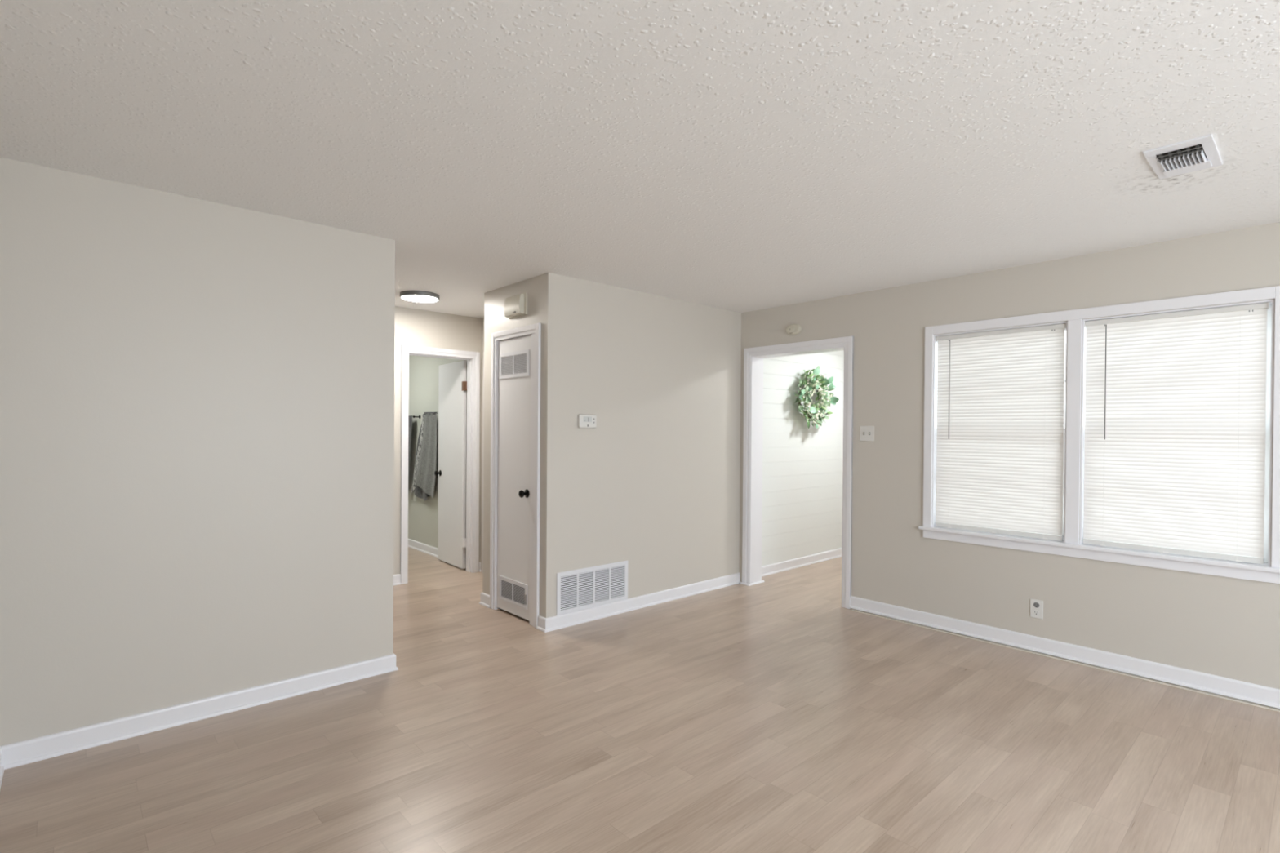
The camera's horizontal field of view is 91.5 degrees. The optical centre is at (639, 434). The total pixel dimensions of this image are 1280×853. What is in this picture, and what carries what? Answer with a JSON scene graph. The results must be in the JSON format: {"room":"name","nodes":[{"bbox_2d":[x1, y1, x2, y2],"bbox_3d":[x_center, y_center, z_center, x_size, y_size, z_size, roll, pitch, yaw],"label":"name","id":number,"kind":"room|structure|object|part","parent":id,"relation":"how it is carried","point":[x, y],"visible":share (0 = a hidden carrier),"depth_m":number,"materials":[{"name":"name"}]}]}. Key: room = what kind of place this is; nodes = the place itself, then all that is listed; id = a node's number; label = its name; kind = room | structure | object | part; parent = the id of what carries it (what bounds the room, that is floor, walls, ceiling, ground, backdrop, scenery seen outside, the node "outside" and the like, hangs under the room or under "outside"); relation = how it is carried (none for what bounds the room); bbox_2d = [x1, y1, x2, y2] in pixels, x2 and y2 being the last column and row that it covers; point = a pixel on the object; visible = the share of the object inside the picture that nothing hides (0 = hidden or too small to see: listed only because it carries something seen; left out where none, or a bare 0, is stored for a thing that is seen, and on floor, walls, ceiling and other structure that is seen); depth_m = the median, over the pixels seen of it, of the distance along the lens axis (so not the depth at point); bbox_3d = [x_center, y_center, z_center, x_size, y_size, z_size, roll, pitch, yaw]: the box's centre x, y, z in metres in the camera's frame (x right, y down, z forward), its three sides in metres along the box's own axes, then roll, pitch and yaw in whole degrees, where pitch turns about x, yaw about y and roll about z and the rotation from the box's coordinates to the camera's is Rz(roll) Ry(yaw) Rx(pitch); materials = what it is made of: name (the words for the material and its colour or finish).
{"room":"empty living room","nodes":[
{"label":"empty living room","id":0,"kind":"room"},
{"bbox_2d":[0,157,741,746],"bbox_3d":[-0.911,0.119,4.063,4.807,2.440,0.120,0,1,-42],"label":"wall","id":1,"kind":"structure","parent":0,"point":[197,396],"depth_m":3.03,"materials":[{"name":"grey paint"}]},
{"bbox_2d":[0,653,398,769],"bbox_3d":[-2.018,1.292,3.070,1.594,0.090,0.164,0,1,-42],"label":"baseboard","id":2,"kind":"structure","parent":1,"relation":"attached to","point":[39,748],"depth_m":2.88,"materials":[{"name":"white paint"}]},
{"bbox_2d":[577,413,596,428],"bbox_3d":[-0.375,-0.095,4.446,0.155,0.098,0.032,0,1,-42],"label":"thermostat","id":3,"kind":"object","parent":1,"relation":"attached to","point":[589,421],"visible":1,"depth_m":4.43,"materials":[{"name":"white plastic"}]},
{"bbox_2d":[556,560,627,615],"bbox_3d":[-0.334,1.102,4.516,0.648,0.293,0.008,0,1,-42],"label":"air vent","id":4,"kind":"object","parent":1,"relation":"in","point":[583,588],"visible":1,"depth_m":4.50,"materials":[{"name":"white metal"}]},
{"bbox_2d":[536,573,740,632],"bbox_3d":[0.101,1.295,4.960,2.102,0.090,0.103,0,1,-42],"label":"baseboard","id":5,"kind":"structure","parent":1,"relation":"attached to","point":[557,622],"depth_m":4.76,"materials":[{"name":"white paint"}]},
{"bbox_2d":[393,306,481,574],"bbox_3d":[-3.204,0.098,4.566,4.415,2.440,0.115,0,1,-42],"label":"wall","id":6,"kind":"structure","parent":0,"point":[412,326],"depth_m":5.59,"materials":[{"name":"grey paint"}]},
{"bbox_2d":[408,538,466,567],"bbox_3d":[-3.012,1.264,6.128,2.005,0.090,1.911,0,1,-42],"label":"baseboard","id":7,"kind":"structure","parent":6,"relation":"attached to","point":[416,545],"depth_m":6.93,"materials":[{"name":"white paint"}]},
{"bbox_2d":[393,562,481,586],"bbox_3d":[-3.166,1.274,4.524,4.415,0.090,0.022,0,1,-42],"label":"baseboard","id":8,"kind":"structure","parent":6,"relation":"attached to","point":[397,578],"depth_m":5.47,"materials":[{"name":"white paint"}]},
{"bbox_2d":[400,344,479,584],"bbox_3d":[-1.864,0.265,5.780,0.752,2.110,0.137,0,1,-42],"label":"door frame","id":9,"kind":"structure","parent":6,"relation":"attached to","point":[405,349],"depth_m":5.95,"materials":[{"name":"white paint"}]},
{"bbox_2d":[434,360,466,568],"bbox_3d":[-1.913,0.293,6.256,0.097,2.022,0.626,0,1,-40],"label":"door","id":10,"kind":"structure","parent":6,"relation":"in","point":[452,379],"depth_m":6.23,"materials":[{"name":"white paint"}]},
{"bbox_3d":[-2.091,0.398,6.439,0.062,0.060,0.060,0,1,-40],"label":"knob","id":11,"kind":"part","parent":10,"relation":"part of","materials":[{"name":"black metal"}]},
{"bbox_2d":[408,317,484,572],"bbox_3d":[-1.569,0.099,6.131,0.130,2.440,3.825,0,1,-42],"label":"wall","id":12,"kind":"structure","parent":0,"point":[424,371],"depth_m":6.93,"materials":[{"name":"grey paint"}]},
{"bbox_2d":[411,412,437,501],"bbox_3d":[-2.362,0.242,6.822,0.064,0.972,0.740,0,1,-42],"label":"bath towel","id":13,"kind":"object","parent":12,"relation":"hanging from","point":[424,478],"visible":0.99,"depth_m":6.73,"materials":[{"name":"grey fabric"}]},
{"bbox_2d":[482,351,484,570],"bbox_3d":[-1.205,0.270,5.637,0.018,2.110,0.850,0,1,-42],"label":"door frame","id":14,"kind":"structure","parent":12,"relation":"attached to","point":[483,352],"depth_m":5.94,"materials":[{"name":"white paint"}]},
{"bbox_3d":[-2.513,-0.199,7.009,0.083,0.042,0.042,0,1,-42],"label":"towel hook","id":15,"kind":"object","parent":12,"relation":"attached to","visible":0},
{"bbox_2d":[408,415,413,484],"bbox_3d":[-2.711,0.243,7.183,0.045,0.920,0.415,0,1,-42],"label":"bath towel","id":16,"kind":"object","parent":15,"relation":"hanging from","point":[410,420],"visible":0.21,"depth_m":7.10,"materials":[{"name":"grey fabric"}]},
{"bbox_2d":[482,275,538,595],"bbox_3d":[-0.927,0.114,4.646,0.115,2.440,0.765,0,1,-42],"label":"wall","id":17,"kind":"structure","parent":0,"point":[495,320],"depth_m":4.82,"materials":[{"name":"grey paint"}]},
{"bbox_2d":[495,334,531,621],"bbox_3d":[-0.939,0.306,4.562,0.097,2.022,0.486,0,1,-42],"label":"door","id":18,"kind":"structure","parent":17,"relation":"in","point":[514,355],"depth_m":4.57,"materials":[{"name":"white paint"}]},
{"bbox_3d":[-0.825,0.419,4.412,0.062,0.062,0.062,0,1,-42],"label":"knob","id":19,"kind":"part","parent":18,"relation":"part of","materials":[{"name":"black metal"}]},
{"bbox_2d":[489,323,541,628],"bbox_3d":[-0.876,0.282,4.577,0.133,2.107,0.659,0,1,-42],"label":"door frame","id":20,"kind":"structure","parent":17,"relation":"attached to","point":[535,328],"depth_m":4.38,"materials":[{"name":"white paint"}]},
{"bbox_2d":[503,292,527,319],"bbox_3d":[-0.900,-0.929,4.494,0.052,0.154,0.245,0,1,-42],"label":"door chime","id":21,"kind":"object","parent":17,"relation":"attached to","point":[515,306],"visible":1,"depth_m":4.45,"materials":[{"name":"beige plastic"}]},
{"bbox_2d":[0,0,1279,318],"bbox_3d":[0.518,-1.120,3.961,9.300,0.060,10.020,0,1,-42],"label":"ceiling","id":22,"kind":"structure","parent":0,"point":[740,156],"depth_m":2.17,"materials":[{"name":"white paint"}]},
{"bbox_2d":[400,290,439,302],"bbox_3d":[-1.751,-1.095,4.958,0.300,0.038,0.300,0,1,-42],"label":"ceiling light","id":23,"kind":"object","parent":22,"relation":"in","point":[422,296],"visible":1,"depth_m":4.88,"materials":[{"name":"grey metal"}]},
{"bbox_2d":[401,294,438,302],"bbox_3d":[-1.751,-1.081,4.958,0.278,0.010,0.278,0,1,-42],"label":"diffuser","id":24,"kind":"object","parent":23,"relation":"attached to","point":[415,298],"depth_m":4.92,"materials":[{"name":"white glass"}]},
{"bbox_2d":[1142,133,1222,178],"bbox_3d":[2.092,-1.057,2.399,0.353,0.021,0.192,0,1,-42],"label":"ceiling vent","id":25,"kind":"object","parent":22,"relation":"in","point":[1201,153],"visible":1,"depth_m":2.38,"materials":[{"name":"white metal"}]},
{"bbox_2d":[0,546,1279,852],"bbox_3d":[0.499,1.380,3.978,9.300,0.060,10.020,0,1,-42],"label":"floor","id":26,"kind":"structure","parent":0,"point":[774,715],"depth_m":2.65,"materials":[{"name":"brown wood"}]},
{"bbox_2d":[850,608,1279,711],"bbox_3d":[3.228,1.374,3.056,0.031,0.004,4.740,0,1,-42],"label":"floor strip","id":27,"kind":"object","parent":26,"relation":"on","point":[853,610],"visible":1,"depth_m":3.68,"materials":[{"name":"beige wood"}]},
{"bbox_2d":[761,350,844,566],"bbox_3d":[2.068,0.121,6.809,2.970,2.440,0.120,0,1,-42],"label":"wall","id":28,"kind":"structure","parent":0,"point":[802,465],"depth_m":6.31,"materials":[{"name":"white paint"}]},
{"bbox_2d":[761,547,842,577],"bbox_3d":[2.107,1.297,6.764,2.970,0.090,0.022,0,1,-42],"label":"baseboard","id":29,"kind":"structure","parent":28,"relation":"attached to","point":[784,566],"depth_m":6.32,"materials":[{"name":"white paint"}]},
{"bbox_2d":[794,365,839,428],"bbox_3d":[1.778,-0.379,6.298,0.680,0.645,0.194,0,1,-42],"label":"wreath","id":30,"kind":"object","parent":28,"relation":"attached to","point":[814,382],"visible":1,"depth_m":6.30,"materials":[{"name":"green plant"}]},
{"bbox_2d":[738,222,1279,709],"bbox_3d":[2.889,0.150,3.582,0.163,2.440,6.000,0,1,-42],"label":"wall","id":31,"kind":"structure","parent":0,"point":[1225,627],"depth_m":3.96,"materials":[{"name":"grey paint"}]},
{"bbox_2d":[786,324,801,335],"bbox_3d":[1.279,-0.878,5.203,0.036,0.092,0.140,0,1,-42],"label":"smoke detector","id":32,"kind":"object","parent":31,"relation":"attached to","point":[793,329],"visible":1,"depth_m":5.18,"materials":[{"name":"beige plastic"}]},
{"bbox_2d":[740,336,853,608],"bbox_3d":[1.347,0.290,5.273,0.225,2.114,1.060,0,1,-42],"label":"door frame","id":33,"kind":"structure","parent":31,"relation":"attached to","point":[848,341],"depth_m":5.55,"materials":[{"name":"white paint"}]},
{"bbox_2d":[859,426,874,441],"bbox_3d":[1.719,-0.008,4.731,0.019,0.114,0.114,0,1,-42],"label":"light switch","id":34,"kind":"object","parent":31,"relation":"attached to","point":[866,433],"visible":1,"depth_m":4.73,"materials":[{"name":"white plastic"}]},
{"bbox_2d":[931,320,1067,542],"bbox_3d":[2.378,-0.013,4.132,0.152,1.360,0.795,0,1,-42],"label":"window","id":35,"kind":"structure","parent":31,"relation":"in","point":[935,343],"depth_m":4.37,"materials":[{"name":"white plastic"}]},
{"bbox_3d":[2.388,0.300,4.145,0.028,0.690,0.771,0,1,-42],"label":"sash","id":36,"kind":"part","parent":35,"relation":"part of","materials":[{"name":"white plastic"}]},
{"bbox_2d":[1030,599,1043,619],"bbox_3d":[2.481,1.091,3.901,0.009,0.115,0.070,0,1,-42],"label":"electrical outlet","id":37,"kind":"object","parent":31,"relation":"attached to","point":[1036,606],"visible":1,"depth_m":3.90,"materials":[{"name":"white plastic"}]},
{"bbox_2d":[1033,609,1039,615],"bbox_3d":[2.480,1.114,3.900,0.003,0.033,0.033,0,1,-42],"label":"receptacle","id":38,"kind":"object","parent":37,"relation":"attached to","point":[1036,612],"depth_m":3.90,"materials":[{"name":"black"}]},
{"bbox_2d":[1033,602,1039,608],"bbox_3d":[2.480,1.067,3.900,0.003,0.033,0.033,0,1,-42],"label":"receptacle","id":39,"kind":"object","parent":37,"relation":"attached to","point":[1036,605],"depth_m":3.90,"materials":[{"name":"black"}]},
{"bbox_2d":[849,595,1279,708],"bbox_3d":[3.231,1.320,3.069,0.022,0.090,4.757,0,1,-42],"label":"baseboard","id":40,"kind":"structure","parent":31,"relation":"attached to","point":[1247,691],"depth_m":3.69,"materials":[{"name":"white paint"}]},
{"bbox_2d":[918,285,1279,584],"bbox_3d":[2.660,-0.007,3.793,0.192,1.488,1.829,0,1,-42],"label":"window","id":41,"kind":"structure","parent":31,"relation":"in","point":[1270,313],"depth_m":3.70,"materials":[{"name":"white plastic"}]},
{"bbox_2d":[935,323,1066,541],"bbox_3d":[2.337,-0.017,4.095,0.042,1.334,0.770,0,1,-42],"label":"mini blind","id":42,"kind":"object","parent":41,"relation":"attached to","point":[1001,393],"visible":1,"depth_m":4.06,"materials":[{"name":"white plastic"}]},
{"bbox_3d":[2.142,-0.011,4.299,0.001,1.298,0.001,0,1,-42],"label":"ladder cord","id":43,"kind":"part","parent":42,"relation":"part of","materials":[{"name":"white fabric"}]},
{"bbox_3d":[2.336,0.633,4.103,0.022,0.031,0.758,0,1,-42],"label":"rail","id":44,"kind":"part","parent":42,"relation":"part of","materials":[{"name":"white plastic"}]},
{"bbox_3d":[2.522,-0.006,3.882,0.001,1.298,0.001,0,1,-42],"label":"ladder cord","id":45,"kind":"part","parent":42,"relation":"part of","materials":[{"name":"white plastic"}]},
{"bbox_2d":[1083,302,1269,564],"bbox_3d":[2.922,-0.008,3.453,0.042,1.334,0.778,0,1,-42],"label":"mini blind","id":46,"kind":"object","parent":41,"relation":"attached to","point":[1175,402],"visible":1,"depth_m":3.42,"materials":[{"name":"white plastic"}]},
{"bbox_3d":[2.725,-0.003,3.659,0.001,1.298,0.001,0,1,-42],"label":"ladder cord","id":47,"kind":"part","parent":46,"relation":"part of","materials":[{"name":"white fabric"}]},
{"bbox_3d":[2.921,0.642,3.461,0.022,0.031,0.766,0,1,-42],"label":"rail","id":48,"kind":"part","parent":46,"relation":"part of","materials":[{"name":"white plastic"}]},
{"bbox_3d":[3.109,0.003,3.238,0.001,1.298,0.001,0,1,-42],"label":"ladder cord","id":49,"kind":"part","parent":46,"relation":"part of","materials":[{"name":"white fabric"}]},
{"bbox_3d":[2.977,0.309,3.498,0.028,0.690,0.781,0,1,-42],"label":"sash","id":50,"kind":"part","parent":41,"relation":"part of","materials":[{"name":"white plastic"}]},
{"bbox_3d":[2.991,-0.004,3.507,0.088,1.360,0.805,0,1,-42],"label":"frame","id":51,"kind":"part","parent":41,"relation":"part of","materials":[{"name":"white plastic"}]},
{"bbox_3d":[3.007,-0.329,3.517,0.028,0.670,0.781,0,1,-42],"label":"sash","id":52,"kind":"part","parent":41,"relation":"part of","materials":[{"name":"white plastic"}]},
{"bbox_3d":[-0.951,0.111,5.065,0.413,2.440,0.115,0,1,-42],"label":"wall","id":53,"kind":"structure","parent":0,"visible":0},
{"bbox_2d":[478,592,489,608],"bbox_3d":[-1.011,1.286,5.027,0.550,0.090,0.158,0,1,-42],"label":"baseboard","id":54,"kind":"structure","parent":53,"relation":"attached to","point":[485,598],"depth_m":4.84,"materials":[{"name":"white paint"}]},
{"bbox_3d":[-0.631,0.147,0.276,0.120,2.440,5.855,0,1,-42],"label":"wall","id":55,"kind":"structure","parent":0,"visible":0},
{"bbox_2d":[0,748,4,790],"bbox_3d":[-0.587,1.322,0.332,0.022,0.090,5.855,0,1,-42],"label":"baseboard","id":56,"kind":"structure","parent":55,"relation":"attached to","point":[2,768],"depth_m":2.45,"materials":[{"name":"white paint"}]}
]}

